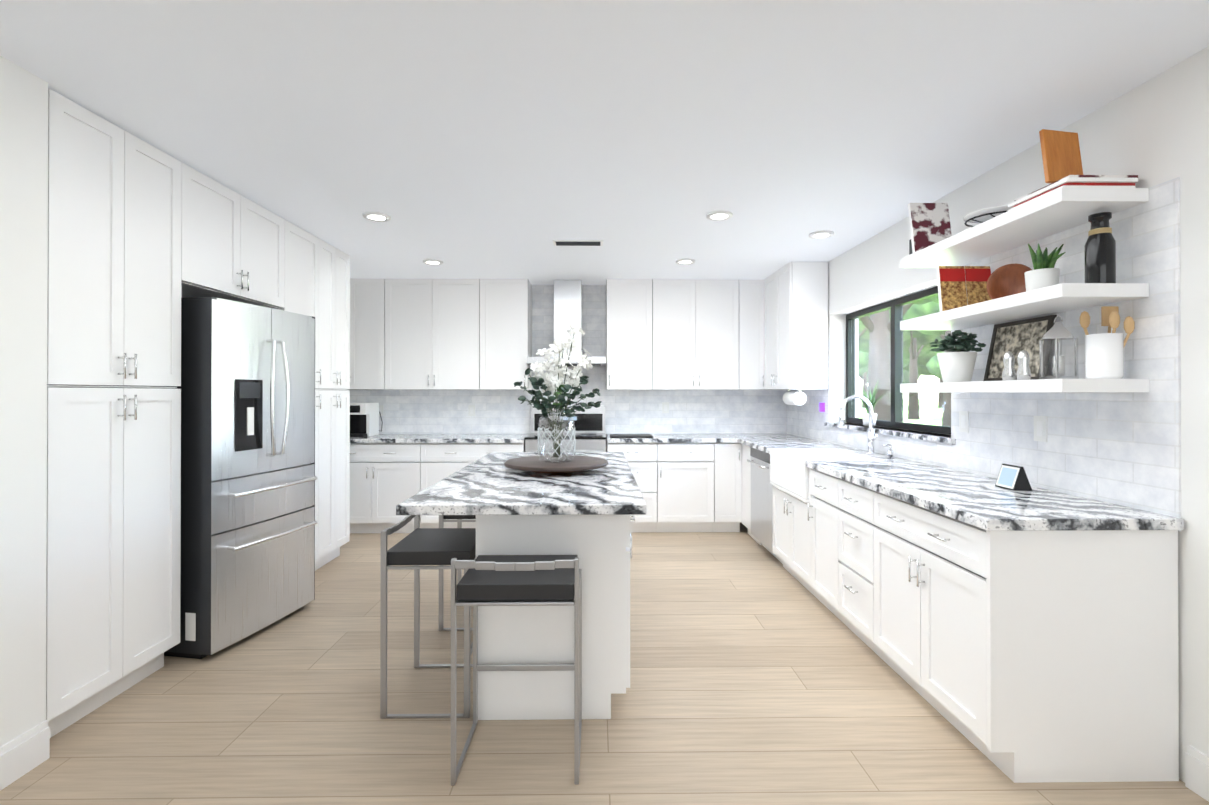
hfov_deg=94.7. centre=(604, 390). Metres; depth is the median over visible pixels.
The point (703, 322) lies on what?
upper cabinet
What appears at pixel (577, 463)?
lazy susan tray
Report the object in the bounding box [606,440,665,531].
base cabinet
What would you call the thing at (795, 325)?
upper cabinet
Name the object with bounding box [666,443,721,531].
base cabinet
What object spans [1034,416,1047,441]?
outlet
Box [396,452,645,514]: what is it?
island countertop
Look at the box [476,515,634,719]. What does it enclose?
kitchen island
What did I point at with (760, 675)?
floor
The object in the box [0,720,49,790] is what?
baseboard
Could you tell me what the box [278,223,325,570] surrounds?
tall cabinet
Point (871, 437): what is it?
kitchen faucet
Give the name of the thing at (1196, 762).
baseboard
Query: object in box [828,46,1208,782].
wall
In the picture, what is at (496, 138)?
ceiling
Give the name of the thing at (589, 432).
range oven
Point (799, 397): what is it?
paper towel holder
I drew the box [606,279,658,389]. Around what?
upper cabinet
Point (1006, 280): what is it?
bowl
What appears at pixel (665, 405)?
outlet
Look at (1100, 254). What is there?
bottle
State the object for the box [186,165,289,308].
upper cabinet
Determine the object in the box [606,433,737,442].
countertop
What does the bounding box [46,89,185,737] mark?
tall cabinet
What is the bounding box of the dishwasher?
[747,447,773,552]
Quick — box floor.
[0,523,1208,804]
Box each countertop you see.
[350,434,529,442]
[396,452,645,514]
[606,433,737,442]
[730,433,1183,530]
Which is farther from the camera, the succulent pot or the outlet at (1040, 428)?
the outlet at (1040, 428)
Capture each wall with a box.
[0,56,47,746]
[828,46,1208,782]
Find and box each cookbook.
[908,203,951,254]
[936,266,992,311]
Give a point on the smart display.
(1013, 477)
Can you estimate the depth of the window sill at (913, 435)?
3.69 m
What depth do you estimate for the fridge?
2.97 m
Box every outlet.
[379,405,382,415]
[468,405,474,415]
[662,402,668,412]
[819,403,824,411]
[959,411,968,432]
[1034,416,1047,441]
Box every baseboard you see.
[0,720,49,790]
[1185,745,1208,801]
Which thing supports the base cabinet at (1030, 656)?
on the floor
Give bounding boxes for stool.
[380,515,475,717]
[439,515,475,630]
[451,555,581,785]
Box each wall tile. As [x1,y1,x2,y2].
[350,285,785,433]
[786,177,1180,531]
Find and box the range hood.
[527,280,605,365]
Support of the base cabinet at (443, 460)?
on the floor
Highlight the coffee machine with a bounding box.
[350,403,382,436]
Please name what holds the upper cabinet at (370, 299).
attached to the wall
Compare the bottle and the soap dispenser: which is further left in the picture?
the soap dispenser
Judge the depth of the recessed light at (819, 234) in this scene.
4.01 m
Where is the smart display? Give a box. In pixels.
[995,464,1031,490]
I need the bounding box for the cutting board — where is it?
[1039,129,1082,182]
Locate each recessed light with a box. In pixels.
[363,212,390,221]
[423,259,442,264]
[676,259,694,264]
[706,211,732,220]
[809,231,833,238]
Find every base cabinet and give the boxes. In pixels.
[350,443,425,532]
[426,442,524,527]
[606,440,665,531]
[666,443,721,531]
[722,443,741,531]
[741,444,760,544]
[769,486,812,593]
[805,468,828,608]
[829,475,868,646]
[869,489,1178,782]
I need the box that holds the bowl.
[986,263,1031,298]
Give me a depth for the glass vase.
3.12 m
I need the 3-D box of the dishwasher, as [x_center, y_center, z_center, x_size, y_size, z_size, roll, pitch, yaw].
[1.323,0.879,4.633,0.145,0.763,0.602,0,0,-1]
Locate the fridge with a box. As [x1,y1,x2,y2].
[164,297,317,658]
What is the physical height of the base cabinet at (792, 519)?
0.632 m
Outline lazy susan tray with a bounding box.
[504,455,607,473]
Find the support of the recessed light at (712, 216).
in the ceiling
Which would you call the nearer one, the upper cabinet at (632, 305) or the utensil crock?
the utensil crock
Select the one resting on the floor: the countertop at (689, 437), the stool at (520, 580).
the stool at (520, 580)
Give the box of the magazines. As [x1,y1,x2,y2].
[1007,175,1137,211]
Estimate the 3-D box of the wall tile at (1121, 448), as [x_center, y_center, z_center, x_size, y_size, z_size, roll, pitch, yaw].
[1.975,-0.120,3.950,0.008,1.235,4.021,0,0,-1]
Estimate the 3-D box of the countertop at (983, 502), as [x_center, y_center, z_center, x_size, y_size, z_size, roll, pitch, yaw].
[1.625,0.468,3.933,0.688,0.040,4.040,0,0,-1]
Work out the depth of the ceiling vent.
4.24 m
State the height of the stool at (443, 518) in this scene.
0.775 m
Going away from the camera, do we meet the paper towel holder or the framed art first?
the framed art
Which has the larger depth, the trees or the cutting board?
the trees
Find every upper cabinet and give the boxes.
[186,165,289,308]
[347,278,390,389]
[391,279,486,389]
[487,279,531,389]
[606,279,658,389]
[659,279,746,389]
[747,280,763,389]
[764,262,827,389]
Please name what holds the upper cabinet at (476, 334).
attached to the wall
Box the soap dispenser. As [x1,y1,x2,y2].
[883,444,892,457]
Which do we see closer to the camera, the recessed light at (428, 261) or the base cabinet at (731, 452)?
the recessed light at (428, 261)
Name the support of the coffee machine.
on the countertop at (381, 438)
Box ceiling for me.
[0,0,1208,284]
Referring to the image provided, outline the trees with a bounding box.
[858,296,950,426]
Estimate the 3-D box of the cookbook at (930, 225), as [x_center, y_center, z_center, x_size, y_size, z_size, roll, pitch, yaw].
[1.781,-0.886,3.059,0.210,0.290,0.102,0,0,-1]
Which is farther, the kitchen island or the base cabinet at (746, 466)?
the base cabinet at (746, 466)
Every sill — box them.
[824,422,955,443]
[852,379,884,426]
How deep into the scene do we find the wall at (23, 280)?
1.98 m
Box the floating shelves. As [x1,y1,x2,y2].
[900,188,1148,392]
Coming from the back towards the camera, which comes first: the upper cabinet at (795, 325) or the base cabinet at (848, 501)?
the upper cabinet at (795, 325)
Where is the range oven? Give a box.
[525,405,605,451]
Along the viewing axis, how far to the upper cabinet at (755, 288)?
5.63 m
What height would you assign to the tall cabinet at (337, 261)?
2.496 m
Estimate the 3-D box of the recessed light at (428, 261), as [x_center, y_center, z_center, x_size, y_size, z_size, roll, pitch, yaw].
[-1.504,-1.128,4.887,0.169,0.012,0.169,0,0,-10]
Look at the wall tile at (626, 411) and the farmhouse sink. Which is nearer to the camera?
the farmhouse sink
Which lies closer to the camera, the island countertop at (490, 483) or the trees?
the island countertop at (490, 483)
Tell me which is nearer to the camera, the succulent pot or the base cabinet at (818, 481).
the succulent pot
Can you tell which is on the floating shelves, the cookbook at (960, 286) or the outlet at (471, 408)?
the cookbook at (960, 286)
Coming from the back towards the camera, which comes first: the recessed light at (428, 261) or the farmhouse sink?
the recessed light at (428, 261)
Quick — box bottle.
[1084,212,1115,282]
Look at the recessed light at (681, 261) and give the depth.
4.84 m
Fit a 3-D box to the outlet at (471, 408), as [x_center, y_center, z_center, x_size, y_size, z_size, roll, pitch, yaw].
[-1.408,0.210,5.911,0.072,0.116,0.008,0,0,-1]
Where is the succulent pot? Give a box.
[1024,244,1065,291]
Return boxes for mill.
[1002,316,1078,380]
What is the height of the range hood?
0.869 m
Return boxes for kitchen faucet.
[839,395,877,453]
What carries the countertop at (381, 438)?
on the base cabinet at (443, 460)
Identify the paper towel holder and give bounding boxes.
[783,389,806,404]
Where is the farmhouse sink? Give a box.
[770,449,882,502]
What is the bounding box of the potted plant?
[930,330,985,381]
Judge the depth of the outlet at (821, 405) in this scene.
4.95 m
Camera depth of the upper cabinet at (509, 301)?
5.60 m
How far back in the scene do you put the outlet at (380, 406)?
5.90 m
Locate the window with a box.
[846,286,950,434]
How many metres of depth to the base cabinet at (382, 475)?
5.28 m
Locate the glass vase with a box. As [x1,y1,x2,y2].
[514,323,601,461]
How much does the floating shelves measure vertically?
0.750 m
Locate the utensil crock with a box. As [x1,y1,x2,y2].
[1080,306,1134,378]
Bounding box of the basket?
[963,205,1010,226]
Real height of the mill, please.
0.268 m
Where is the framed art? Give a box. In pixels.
[983,315,1056,380]
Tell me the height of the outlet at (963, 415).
0.116 m
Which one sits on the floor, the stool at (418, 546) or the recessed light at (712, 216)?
the stool at (418, 546)
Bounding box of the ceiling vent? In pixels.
[553,240,602,245]
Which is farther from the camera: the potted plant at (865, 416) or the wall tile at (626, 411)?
the wall tile at (626, 411)
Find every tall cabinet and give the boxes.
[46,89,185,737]
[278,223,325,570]
[326,243,349,563]
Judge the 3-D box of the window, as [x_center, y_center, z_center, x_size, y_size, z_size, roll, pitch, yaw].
[2.148,-0.197,4.025,0.060,0.939,1.675,0,0,-1]
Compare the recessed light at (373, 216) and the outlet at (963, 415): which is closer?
the outlet at (963, 415)
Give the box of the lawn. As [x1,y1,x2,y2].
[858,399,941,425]

